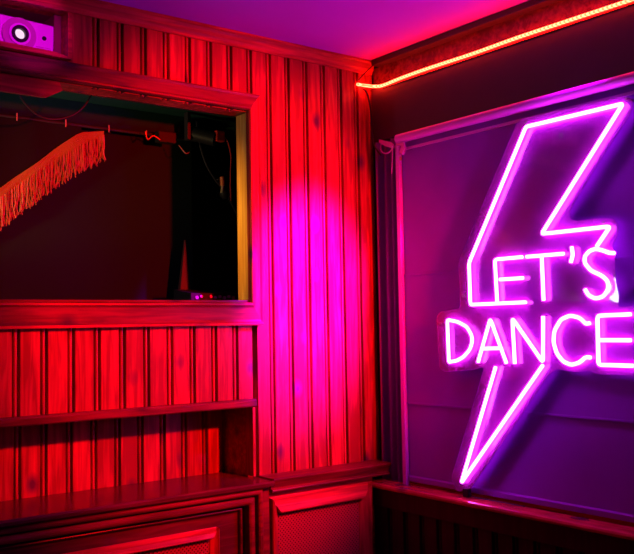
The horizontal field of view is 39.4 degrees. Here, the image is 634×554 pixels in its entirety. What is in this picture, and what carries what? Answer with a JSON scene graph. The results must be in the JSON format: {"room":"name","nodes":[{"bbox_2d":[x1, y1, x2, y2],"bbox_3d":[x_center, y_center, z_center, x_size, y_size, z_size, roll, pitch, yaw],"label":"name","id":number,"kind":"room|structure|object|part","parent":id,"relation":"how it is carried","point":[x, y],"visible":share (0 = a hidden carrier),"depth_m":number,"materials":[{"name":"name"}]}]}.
{"room":"entertainment venue","nodes":[
{"label":"entertainment venue","id":0,"kind":"room"},
{"bbox_2d":[49,91,236,157],"bbox_3d":[-1.231,-0.690,3.398,3.350,0.025,0.995,1,-4,-37],"label":"ceiling","id":1,"kind":"structure","parent":0,"point":[213,122],"depth_m":3.73,"materials":[{"name":"black"}]},
{"bbox_2d":[19,95,91,119],"bbox_3d":[-0.917,-0.626,3.126,0.285,0.149,0.005,1,-4,-37],"label":"cable","id":2,"kind":"object","parent":1,"relation":"hanging from","point":[28,107],"visible":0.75,"depth_m":3.11,"materials":[{"name":"black rubber"}]},
{"bbox_2d":[0,92,194,141],"bbox_3d":[-1.463,-0.638,3.042,2.350,0.108,0.070,1,-4,-37],"label":"rail","id":3,"kind":"object","parent":1,"relation":"attached to","point":[92,116],"visible":0.79,"depth_m":3.46,"materials":[{"name":"black metal"}]},
{"bbox_2d":[0,117,105,230],"bbox_3d":[-1.277,-0.173,3.108,1.145,0.837,0.027,1,-4,-37],"label":"valance","id":4,"kind":"object","parent":3,"relation":"hanging from","point":[29,149],"visible":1,"depth_m":3.30,"materials":[{"name":"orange fabric"}]},
{"bbox_3d":[-1.448,-0.600,3.020,2.350,0.012,0.012,1,-4,-37],"label":"rod","id":5,"kind":"part","parent":3,"relation":"part of","materials":[{"name":"black metal"}]},
{"bbox_2d":[145,131,189,153],"bbox_3d":[-0.617,-0.548,3.611,0.191,0.088,0.055,1,-4,-29],"label":"junction box","id":6,"kind":"object","parent":3,"relation":"attached to","point":[163,137],"visible":1,"depth_m":3.60,"materials":[{"name":"black plastic"}]},
{"bbox_2d":[184,112,230,200],"bbox_3d":[-0.448,-0.495,3.641,0.192,0.364,0.074,-1,-3,-1],"label":"spotlight","id":7,"kind":"object","parent":1,"relation":"attached to","point":[200,135],"visible":1,"depth_m":3.62,"materials":[{"name":"black plastic"}]},
{"bbox_2d":[217,177,229,199],"bbox_3d":[-0.383,-0.365,3.642,0.044,0.093,0.050,-2,-3,15],"label":"plug","id":8,"kind":"object","parent":7,"relation":"hanging from","point":[224,195],"visible":1,"depth_m":3.63,"materials":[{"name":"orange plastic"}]},
{"bbox_3d":[-0.367,-0.447,3.636,0.030,0.266,0.016,0,-3,-14],"label":"red cord","id":9,"kind":"part","parent":7,"relation":"part of","materials":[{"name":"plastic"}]},
{"bbox_2d":[196,121,236,215],"bbox_3d":[-0.416,-0.448,3.724,0.199,0.402,0.016,1,-4,-30],"label":"power cable","id":10,"kind":"object","parent":1,"relation":"hanging from","point":[210,172],"visible":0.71,"depth_m":3.71,"materials":[{"name":"black rubber"}]},
{"bbox_2d":[0,0,379,500],"bbox_3d":[-0.951,0.370,2.957,3.300,2.620,0.320,1,-4,-37],"label":"wall","id":11,"kind":"structure","parent":0,"point":[311,368],"depth_m":3.38,"materials":[{"name":"brown wood"}]},
{"bbox_2d":[0,73,62,97],"bbox_3d":[-1.085,-0.621,2.754,0.600,0.056,0.015,1,-4,-37],"label":"batten","id":12,"kind":"object","parent":11,"relation":"attached to","point":[13,84],"visible":1,"depth_m":2.86,"materials":[{"name":"brown wood"}]},
{"bbox_2d":[0,41,71,61],"bbox_3d":[-1.111,-0.728,2.890,0.521,0.025,0.310,1,-4,-37],"label":"shelf","id":13,"kind":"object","parent":11,"relation":"attached to","point":[5,46],"depth_m":2.85,"materials":[{"name":"brown wood"}]},
{"bbox_2d":[0,14,52,50],"bbox_3d":[-1.055,-0.796,2.973,0.307,0.126,0.214,1,-4,-37],"label":"projector","id":14,"kind":"object","parent":13,"relation":"on","point":[16,30],"visible":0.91,"depth_m":2.92,"materials":[{"name":"white plastic"}]},
{"bbox_2d":[0,398,256,427],"bbox_3d":[-1.199,0.446,2.570,2.438,0.030,0.022,1,-4,-37],"label":"shelf","id":15,"kind":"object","parent":11,"relation":"attached to","point":[16,421],"depth_m":2.98,"materials":[{"name":"brown wood"}]},
{"bbox_2d":[0,50,263,328],"bbox_3d":[-1.152,-0.276,2.714,2.279,0.878,0.140,1,-4,-37],"label":"trim","id":16,"kind":"structure","parent":11,"relation":"attached to","point":[14,313],"depth_m":3.08,"materials":[{"name":"brown wood"}]},
{"bbox_3d":[-1.128,-0.685,2.696,2.279,0.064,0.031,1,-4,-37],"label":"head rail","id":17,"kind":"part","parent":16,"relation":"part of","materials":[{"name":"brown wood"}]},
{"bbox_3d":[-1.115,0.113,2.652,2.279,0.080,0.031,1,-4,-37],"label":"rail","id":18,"kind":"part","parent":16,"relation":"part of","materials":[{"name":"brown wood"}]},
{"bbox_2d":[11,0,373,75],"bbox_3d":[-0.974,-0.915,2.828,3.055,0.052,0.035,1,-4,-37],"label":"trim","id":19,"kind":"structure","parent":11,"relation":"attached to","point":[99,9],"depth_m":3.25,"materials":[{"name":"brown wood"}]},
{"bbox_2d":[236,113,247,299],"bbox_3d":[-0.270,-0.269,3.399,0.038,0.716,0.080,1,-4,-37],"label":"stud","id":20,"kind":"object","parent":11,"relation":"attached to","point":[241,119],"visible":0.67,"depth_m":3.39,"materials":[{"name":"brown wood"}]},
{"bbox_2d":[245,407,255,476],"bbox_3d":[-0.249,0.615,3.319,0.012,0.258,0.052,1,-4,-37],"label":"trim","id":21,"kind":"structure","parent":11,"relation":"attached to","point":[249,411],"depth_m":3.31,"materials":[{"name":"brown wood"}]},
{"bbox_2d":[192,153,236,209],"bbox_3d":[-1.071,-0.137,3.542,3.800,1.300,1.000,1,-4,-37],"label":"wall","id":22,"kind":"structure","parent":0,"point":[202,180],"depth_m":4.55,"materials":[{"name":"grey paint"}]},
{"bbox_2d":[102,0,529,59],"bbox_3d":[-0.107,-1.096,0.751,4.300,0.050,4.400,1,-4,-37],"label":"ceiling","id":23,"kind":"structure","parent":0,"point":[364,29],"depth_m":3.20,"materials":[{"name":"white paint"}]},
{"bbox_2d":[372,66,381,547],"bbox_3d":[1.272,0.311,2.524,0.100,2.612,3.285,1,-4,-37],"label":"wall","id":24,"kind":"structure","parent":0,"point":[375,67],"depth_m":3.77,"materials":[{"name":"paint"}]},
{"bbox_2d":[375,138,409,481],"bbox_3d":[0.307,0.130,3.637,0.046,1.394,0.167,1,-4,-37],"label":"curtain","id":25,"kind":"object","parent":24,"relation":"hanging from","point":[389,335],"visible":0.78,"depth_m":3.64,"materials":[{"name":"fabric"}]},
{"bbox_2d":[371,0,561,66],"bbox_3d":[1.218,-0.985,2.492,0.074,0.023,3.160,1,-4,-37],"label":"trim","id":26,"kind":"structure","parent":24,"relation":"attached to","point":[532,5],"depth_m":3.31,"materials":[{"name":"brown wood"}]},
{"bbox_2d":[356,0,633,87],"bbox_3d":[1.135,-0.883,2.508,0.074,0.029,3.098,1,-4,-37],"label":"led strip","id":27,"kind":"object","parent":24,"relation":"attached to","point":[471,54],"visible":1,"depth_m":3.14,"materials":[{"name":"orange plastic"}]},
{"bbox_2d":[362,88,381,155],"bbox_3d":[0.233,-0.648,3.700,0.083,0.297,0.028,-3,-4,27],"label":"lead","id":28,"kind":"object","parent":27,"relation":"hanging from","point":[362,88],"visible":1,"depth_m":3.71,"materials":[{"name":"black rubber"}]},
{"bbox_2d":[373,0,622,88],"bbox_3d":[1.224,-0.926,2.517,0.031,0.093,3.199,1,-4,-37],"label":"trim","id":29,"kind":"structure","parent":24,"relation":"attached to","point":[562,10],"depth_m":3.26,"materials":[{"name":"brown wood"}]},
{"bbox_2d":[370,478,633,540],"bbox_3d":[1.214,0.754,2.379,0.149,0.024,3.175,1,-4,-37],"label":"trim","id":30,"kind":"structure","parent":24,"relation":"attached to","point":[616,528],"depth_m":3.01,"materials":[{"name":"brown wood"}]},
{"bbox_2d":[372,1,633,142],"bbox_3d":[1.222,-0.768,2.496,0.054,0.229,3.185,1,-4,-37],"label":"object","id":31,"kind":"structure","parent":24,"relation":"attached to","point":[600,47],"depth_m":3.14,"materials":[{"name":"paint"}]},
{"bbox_2d":[379,71,633,522],"bbox_3d":[1.033,0.061,2.619,0.047,1.394,2.500,1,-4,-37],"label":"screen","id":32,"kind":"object","parent":24,"relation":"hanging from","point":[568,443],"visible":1,"depth_m":3.03,"materials":[{"name":"grey fabric"}]},
{"bbox_2d":[436,95,633,506],"bbox_3d":[0.723,0.119,3.001,0.054,1.325,0.876,1,-4,-37],"label":"sign","id":33,"kind":"object","parent":32,"relation":"attached to","point":[462,332],"visible":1,"depth_m":3.15,"materials":[{"name":"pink glass"}]},
{"bbox_2d":[375,505,587,553],"bbox_3d":[1.220,1.222,2.331,0.062,0.775,3.142,1,-4,-37],"label":"wainscoting","id":34,"kind":"structure","parent":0,"point":[396,531],"depth_m":3.30,"materials":[{"name":"brown wood"}]},
{"bbox_2d":[372,488,633,553],"bbox_3d":[1.208,0.800,2.350,0.074,0.070,3.142,1,-4,-37],"label":"trim","id":35,"kind":"structure","parent":34,"relation":"on","point":[550,534],"depth_m":3.02,"materials":[{"name":"brown wood"}]},
{"bbox_3d":[-0.060,1.562,0.604,4.300,0.050,4.400,1,-4,-37],"label":"floor","id":36,"kind":"structure","parent":0,"visible":0},
{"bbox_2d":[0,471,274,553],"bbox_3d":[-1.212,1.196,2.573,2.451,0.938,0.311,1,-4,-37],"label":"base cabinet","id":37,"kind":"object","parent":36,"relation":"on","point":[225,512],"visible":1,"depth_m":2.99,"materials":[{"name":"brown wood"}]},
{"bbox_3d":[-1.107,1.218,2.519,2.214,0.884,0.045,1,-4,-37],"label":"moulding","id":38,"kind":"part","parent":37,"relation":"part of","materials":[{"name":"brown wood"}]},
{"bbox_2d":[0,471,274,527],"bbox_3d":[-1.220,0.739,2.598,2.451,0.023,0.311,1,-4,-37],"label":"shelf","id":39,"kind":"object","parent":37,"relation":"attached to","point":[92,504],"depth_m":2.97,"materials":[{"name":"brown wood"}]},
{"bbox_3d":[-0.920,0.887,2.686,1.440,0.034,0.029,1,-4,-37],"label":"frame rail","id":40,"kind":"part","parent":37,"relation":"part of","materials":[{"name":"brown wood"}]},
{"bbox_2d":[132,539,208,553],"bbox_3d":[-0.923,1.160,2.682,1.384,0.515,0.003,1,-4,-37],"label":"lattice grille","id":41,"kind":"object","parent":37,"relation":"attached to","point":[199,547],"depth_m":3.05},
{"bbox_2d":[258,460,391,553],"bbox_3d":[0.049,1.218,3.420,0.577,0.943,0.108,1,-4,-37],"label":"radiator cover","id":42,"kind":"object","parent":36,"relation":"on","point":[326,509],"visible":0.98,"depth_m":3.41,"materials":[{"name":"brown wood"}]},
{"bbox_2d":[278,500,359,553],"bbox_3d":[0.015,1.233,3.391,0.399,0.714,0.003,1,-4,-37],"label":"lattice grille","id":43,"kind":"object","parent":42,"relation":"attached to","point":[331,528],"depth_m":3.41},
{"bbox_3d":[0.022,0.849,3.403,0.485,0.058,0.034,1,-4,-37],"label":"frame rail","id":44,"kind":"part","parent":42,"relation":"part of","materials":[{"name":"brown wood"}]},
{"bbox_2d":[258,460,391,492],"bbox_3d":[0.041,0.773,3.445,0.577,0.051,0.108,1,-4,-37],"label":"shelf","id":45,"kind":"object","parent":42,"relation":"attached to","point":[295,481],"depth_m":3.41,"materials":[{"name":"brown wood"}]},
{"bbox_3d":[-1.274,0.151,3.386,3.300,0.035,0.870,1,-4,-37],"label":"floor","id":46,"kind":"structure","parent":0,"visible":0},
{"bbox_2d":[0,128,192,299],"bbox_3d":[-1.476,-0.242,3.059,2.367,0.718,0.015,1,-4,-37],"label":"curtain","id":47,"kind":"object","parent":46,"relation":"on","point":[117,229],"visible":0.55,"depth_m":3.55,"materials":[{"name":"black fabric"}]},
{"bbox_2d":[178,240,189,289],"bbox_3d":[-0.541,-0.021,3.629,0.059,0.260,0.045,1,-4,-37],"label":"drape","id":48,"kind":"object","parent":46,"relation":"on","point":[184,283],"visible":0.54,"depth_m":3.62,"materials":[{"name":"fabric"}]},
{"bbox_2d":[174,290,237,299],"bbox_3d":[-0.438,0.076,3.555,0.230,0.055,0.148,1,-4,-37],"label":"mixer","id":49,"kind":"object","parent":46,"relation":"on","point":[178,294],"visible":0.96,"depth_m":3.50,"materials":[{"name":"black plastic"}]}
]}

